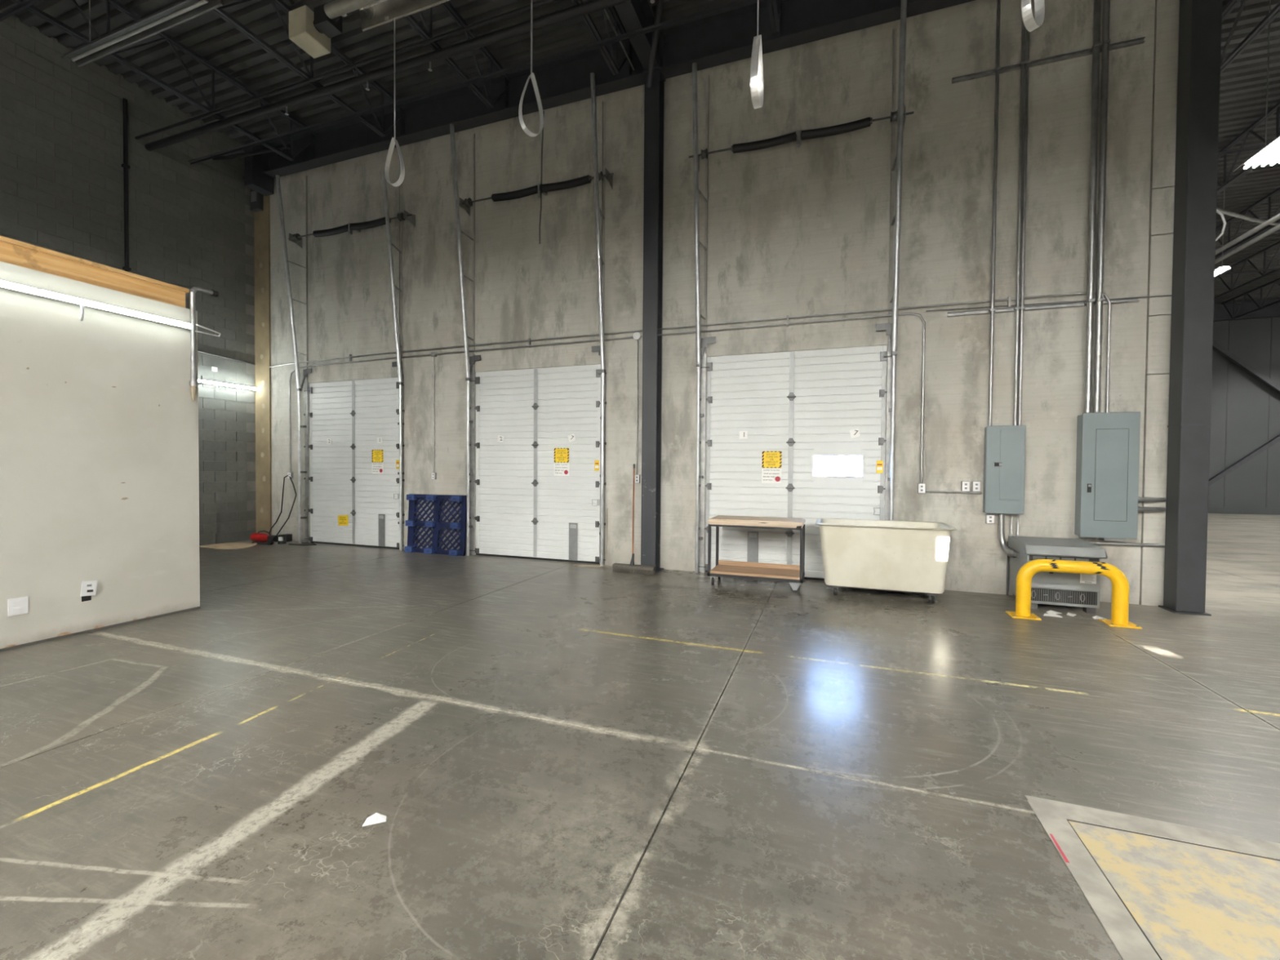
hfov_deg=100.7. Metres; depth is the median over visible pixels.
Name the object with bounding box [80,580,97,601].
wall outlet
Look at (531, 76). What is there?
loop
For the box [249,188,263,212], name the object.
box
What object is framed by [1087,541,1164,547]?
conduit
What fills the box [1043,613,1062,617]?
paper scrap
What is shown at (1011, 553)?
conduit
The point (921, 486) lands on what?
outlet box
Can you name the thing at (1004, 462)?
electrical panel
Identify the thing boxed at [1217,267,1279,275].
bridging angle
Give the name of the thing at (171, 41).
joist
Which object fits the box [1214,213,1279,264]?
pipe
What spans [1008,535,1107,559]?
hood
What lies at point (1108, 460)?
electrical panel
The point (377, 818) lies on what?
paper scrap
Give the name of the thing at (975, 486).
outlet box
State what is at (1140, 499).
conduit
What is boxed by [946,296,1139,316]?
channel
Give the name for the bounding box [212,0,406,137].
joist
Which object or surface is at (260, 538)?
air compressor
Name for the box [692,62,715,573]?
door track
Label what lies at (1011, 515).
conduit
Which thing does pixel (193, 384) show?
pipe
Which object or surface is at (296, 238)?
shaft
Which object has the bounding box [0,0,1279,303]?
ceiling
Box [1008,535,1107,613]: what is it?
transformer
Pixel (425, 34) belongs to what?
joist
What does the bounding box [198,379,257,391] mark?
tube light
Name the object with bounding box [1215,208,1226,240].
cable
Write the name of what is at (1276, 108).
joist
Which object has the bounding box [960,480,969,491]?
outlet box
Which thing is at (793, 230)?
wall
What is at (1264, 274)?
joist
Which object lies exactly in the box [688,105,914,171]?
shaft
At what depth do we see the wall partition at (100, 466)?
4.77 m
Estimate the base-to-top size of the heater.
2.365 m
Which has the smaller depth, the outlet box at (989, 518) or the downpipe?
the outlet box at (989, 518)
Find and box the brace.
[1208,340,1279,485]
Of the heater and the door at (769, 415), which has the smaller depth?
the heater
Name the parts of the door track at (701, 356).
rail, rail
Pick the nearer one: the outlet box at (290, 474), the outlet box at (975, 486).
the outlet box at (975, 486)
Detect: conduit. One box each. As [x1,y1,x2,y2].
[269,291,1171,483]
[925,489,982,493]
[988,0,1000,426]
[998,513,1018,557]
[1005,514,1018,595]
[1013,17,1029,425]
[1084,0,1110,413]
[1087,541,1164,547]
[1137,496,1166,511]
[1216,207,1279,226]
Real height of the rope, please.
0.895 m
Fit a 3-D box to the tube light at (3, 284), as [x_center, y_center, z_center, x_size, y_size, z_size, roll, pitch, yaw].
[-5.132,-1.487,3.993,0.088,0.197,3.667,1,1,20]
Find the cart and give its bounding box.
[707,515,805,592]
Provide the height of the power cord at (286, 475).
1.147 m
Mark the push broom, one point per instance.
(632, 567)
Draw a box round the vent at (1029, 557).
[1027,555,1088,562]
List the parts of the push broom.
handle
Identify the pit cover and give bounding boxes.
[1025,795,1279,959]
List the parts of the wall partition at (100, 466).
timber plate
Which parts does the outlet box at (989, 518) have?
plate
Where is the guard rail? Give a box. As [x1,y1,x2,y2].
[1005,559,1142,628]
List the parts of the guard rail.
plate, plate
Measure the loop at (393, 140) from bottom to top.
1.512 m
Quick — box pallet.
[404,493,466,555]
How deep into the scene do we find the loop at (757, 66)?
3.73 m
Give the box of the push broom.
[612,463,656,575]
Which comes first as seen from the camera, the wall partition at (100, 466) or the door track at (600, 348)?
the wall partition at (100, 466)
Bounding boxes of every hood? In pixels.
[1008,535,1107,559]
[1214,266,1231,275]
[1232,135,1279,172]
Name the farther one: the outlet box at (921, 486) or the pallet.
the pallet
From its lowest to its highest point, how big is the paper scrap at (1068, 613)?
0.022 m
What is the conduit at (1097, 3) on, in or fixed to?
attached to the channel at (1077, 304)
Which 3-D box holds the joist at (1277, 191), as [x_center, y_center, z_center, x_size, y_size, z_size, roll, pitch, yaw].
[13.550,-6.073,9.890,0.100,0.770,24.000,1,1,20]
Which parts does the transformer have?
panel, rating plate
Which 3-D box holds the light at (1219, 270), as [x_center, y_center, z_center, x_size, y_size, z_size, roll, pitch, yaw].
[12.868,-5.601,11.846,0.240,1.961,0.600,1,1,20]
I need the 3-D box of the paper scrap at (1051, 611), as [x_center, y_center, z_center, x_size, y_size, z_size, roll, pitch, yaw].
[4.434,1.414,5.673,0.148,0.022,0.085,0,1,-4]
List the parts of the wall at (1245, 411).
siding panel, panel, siding panel, siding panel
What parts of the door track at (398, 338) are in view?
rail, rail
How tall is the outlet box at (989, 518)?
0.110 m
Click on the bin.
(886, 555)
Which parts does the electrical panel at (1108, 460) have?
hinged door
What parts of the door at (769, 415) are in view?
lift handle plate, rail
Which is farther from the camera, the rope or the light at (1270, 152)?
the rope
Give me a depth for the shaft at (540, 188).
8.35 m
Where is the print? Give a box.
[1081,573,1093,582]
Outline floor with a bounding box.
[0,513,1279,959]
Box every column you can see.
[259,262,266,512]
[640,29,666,572]
[1158,0,1222,615]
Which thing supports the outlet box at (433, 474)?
attached to the wall at (793, 230)
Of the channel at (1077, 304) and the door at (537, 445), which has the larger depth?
the door at (537, 445)
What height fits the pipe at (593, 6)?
0.242 m
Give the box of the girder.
[603,0,663,88]
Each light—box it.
[0,280,220,337]
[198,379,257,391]
[1214,190,1231,275]
[1232,0,1279,172]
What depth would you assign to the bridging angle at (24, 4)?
6.50 m
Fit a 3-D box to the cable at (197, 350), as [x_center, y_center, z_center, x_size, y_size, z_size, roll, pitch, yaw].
[-8.446,-2.409,9.447,0.024,0.144,3.101,1,1,20]
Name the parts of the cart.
leg, leg, leg, leg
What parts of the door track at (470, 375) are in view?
rail, rail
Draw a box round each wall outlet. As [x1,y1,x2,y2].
[7,595,28,616]
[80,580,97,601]
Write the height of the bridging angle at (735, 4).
0.043 m
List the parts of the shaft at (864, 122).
bearing plate, bearing plate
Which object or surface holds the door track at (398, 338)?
attached to the wall at (793, 230)
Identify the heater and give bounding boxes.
[288,0,449,58]
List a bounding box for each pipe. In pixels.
[134,0,654,151]
[189,286,218,400]
[212,144,290,160]
[1214,213,1279,264]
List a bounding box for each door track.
[275,174,311,542]
[382,152,404,551]
[449,124,480,555]
[590,72,605,565]
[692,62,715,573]
[875,0,906,520]
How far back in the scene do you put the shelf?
6.85 m
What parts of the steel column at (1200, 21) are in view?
plate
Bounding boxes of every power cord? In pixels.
[269,475,288,533]
[275,476,297,535]
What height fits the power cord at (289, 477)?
1.134 m
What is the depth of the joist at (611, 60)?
7.30 m
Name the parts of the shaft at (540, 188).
bearing plate, bearing plate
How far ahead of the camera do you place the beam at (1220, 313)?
19.54 m
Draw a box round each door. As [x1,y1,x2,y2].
[303,377,404,549]
[469,364,606,564]
[698,345,892,580]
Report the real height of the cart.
0.874 m
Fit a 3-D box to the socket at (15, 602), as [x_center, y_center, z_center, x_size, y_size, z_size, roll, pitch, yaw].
[-5.100,1.008,4.351,0.003,0.036,0.065,1,1,20]
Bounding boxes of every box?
[211,366,217,371]
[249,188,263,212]
[287,472,293,478]
[431,472,436,479]
[635,474,639,483]
[917,483,925,493]
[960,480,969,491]
[971,481,980,491]
[985,514,994,524]
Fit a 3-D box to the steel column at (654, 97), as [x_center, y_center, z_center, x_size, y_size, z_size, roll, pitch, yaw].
[0.185,-2.601,7.854,0.340,7.900,0.298,1,1,20]
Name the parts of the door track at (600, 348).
rail, rail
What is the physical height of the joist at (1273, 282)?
0.770 m
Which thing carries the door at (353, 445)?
in the wall at (793, 230)
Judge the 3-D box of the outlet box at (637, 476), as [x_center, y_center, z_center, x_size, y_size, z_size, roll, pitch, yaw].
[-0.038,-0.017,8.108,0.075,0.130,0.055,1,1,20]
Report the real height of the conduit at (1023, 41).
5.880 m
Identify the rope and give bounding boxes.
[571,533,607,567]
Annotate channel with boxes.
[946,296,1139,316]
[951,36,1145,84]
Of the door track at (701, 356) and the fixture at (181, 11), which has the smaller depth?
the fixture at (181, 11)
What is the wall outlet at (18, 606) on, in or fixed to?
attached to the wall partition at (100, 466)
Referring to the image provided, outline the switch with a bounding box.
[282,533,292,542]
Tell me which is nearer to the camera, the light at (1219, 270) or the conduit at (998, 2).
the conduit at (998, 2)
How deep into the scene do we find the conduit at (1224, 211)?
9.88 m
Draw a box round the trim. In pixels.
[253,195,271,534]
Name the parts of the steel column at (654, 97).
cap plate, plate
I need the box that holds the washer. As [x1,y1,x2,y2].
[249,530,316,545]
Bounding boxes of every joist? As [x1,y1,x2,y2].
[10,0,316,160]
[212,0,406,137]
[402,0,511,108]
[572,0,629,75]
[767,0,783,33]
[1213,240,1279,299]
[1214,186,1279,259]
[1217,101,1279,194]
[1220,0,1279,74]
[1221,277,1279,319]
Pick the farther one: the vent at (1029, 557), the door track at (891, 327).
the door track at (891, 327)
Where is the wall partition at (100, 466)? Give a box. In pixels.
[0,235,200,651]
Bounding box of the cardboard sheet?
[199,542,257,549]
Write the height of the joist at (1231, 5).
0.770 m
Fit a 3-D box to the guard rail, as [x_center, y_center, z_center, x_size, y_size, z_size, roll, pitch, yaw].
[4.393,1.124,5.407,1.060,0.611,0.240,1,1,20]
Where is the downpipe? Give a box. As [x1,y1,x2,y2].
[121,97,131,271]
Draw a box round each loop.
[384,18,404,186]
[518,0,543,137]
[750,0,763,109]
[1021,0,1044,31]
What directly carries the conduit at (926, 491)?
attached to the wall at (793, 230)
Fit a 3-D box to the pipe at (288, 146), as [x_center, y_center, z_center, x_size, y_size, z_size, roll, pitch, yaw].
[-7.313,-6.157,9.988,1.723,0.100,0.117,1,1,12]
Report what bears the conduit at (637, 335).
attached to the wall at (793, 230)
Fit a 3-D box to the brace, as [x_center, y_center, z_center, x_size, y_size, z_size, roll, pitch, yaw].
[24.318,-2.510,19.239,8.109,7.567,0.250,1,1,20]
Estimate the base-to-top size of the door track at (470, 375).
7.200 m
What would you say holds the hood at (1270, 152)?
attached to the light at (1270, 152)
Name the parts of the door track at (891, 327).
rail, rail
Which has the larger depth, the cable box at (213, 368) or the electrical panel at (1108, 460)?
the cable box at (213, 368)
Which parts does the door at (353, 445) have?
rail, lift handle plate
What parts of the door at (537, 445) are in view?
rail, lift handle plate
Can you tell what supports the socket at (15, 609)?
attached to the wall outlet at (18, 606)
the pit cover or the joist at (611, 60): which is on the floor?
the pit cover
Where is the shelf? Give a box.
[710,564,799,579]
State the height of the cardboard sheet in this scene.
0.050 m
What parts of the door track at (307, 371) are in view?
rail, rail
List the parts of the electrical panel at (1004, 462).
hinged door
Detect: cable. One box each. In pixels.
[197,350,255,364]
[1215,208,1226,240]
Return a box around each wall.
[0,10,256,546]
[270,0,1179,605]
[1208,316,1279,515]
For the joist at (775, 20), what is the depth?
6.59 m
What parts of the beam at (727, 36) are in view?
stiffener plate, stiffener plate, stiffener plate, stiffener plate, stiffener plate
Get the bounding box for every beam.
[243,0,974,195]
[1213,298,1279,321]
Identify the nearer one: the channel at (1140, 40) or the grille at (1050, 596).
the grille at (1050, 596)
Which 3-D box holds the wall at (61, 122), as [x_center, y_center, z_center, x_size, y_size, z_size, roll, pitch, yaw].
[-11.724,-2.609,0.918,0.352,8.000,21.840,1,1,20]
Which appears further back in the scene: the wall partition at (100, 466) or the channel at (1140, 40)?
the channel at (1140, 40)
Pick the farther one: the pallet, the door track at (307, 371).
the door track at (307, 371)
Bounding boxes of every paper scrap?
[362,813,386,826]
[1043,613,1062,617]
[1045,609,1061,613]
[1066,612,1076,616]
[1092,615,1105,618]
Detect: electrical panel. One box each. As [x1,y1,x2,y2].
[982,425,1026,514]
[1074,411,1140,541]
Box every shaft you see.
[288,209,415,248]
[458,111,613,244]
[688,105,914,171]
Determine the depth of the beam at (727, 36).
8.20 m
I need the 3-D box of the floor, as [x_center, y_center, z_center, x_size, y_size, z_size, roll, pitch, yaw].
[7.207,1.626,4.122,33.800,0.300,41.200,1,1,20]
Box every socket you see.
[12,600,24,605]
[13,606,24,613]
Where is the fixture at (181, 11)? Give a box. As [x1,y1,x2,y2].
[60,0,222,66]
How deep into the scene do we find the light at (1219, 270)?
11.70 m
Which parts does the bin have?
frame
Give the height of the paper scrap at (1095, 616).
0.022 m
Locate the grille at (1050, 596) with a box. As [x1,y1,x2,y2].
[1031,588,1096,604]
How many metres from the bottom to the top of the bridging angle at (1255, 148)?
0.043 m
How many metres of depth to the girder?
7.20 m
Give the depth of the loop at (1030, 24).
3.20 m
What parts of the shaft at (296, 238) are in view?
bearing plate, bearing plate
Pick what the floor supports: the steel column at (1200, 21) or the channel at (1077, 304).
the steel column at (1200, 21)
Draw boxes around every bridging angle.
[0,0,40,22]
[187,0,760,164]
[1217,144,1266,155]
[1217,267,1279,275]
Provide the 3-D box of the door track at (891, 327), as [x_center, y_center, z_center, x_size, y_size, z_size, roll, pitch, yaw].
[3.122,-2.257,6.657,0.248,7.304,0.567,1,1,20]
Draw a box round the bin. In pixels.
[815,518,956,603]

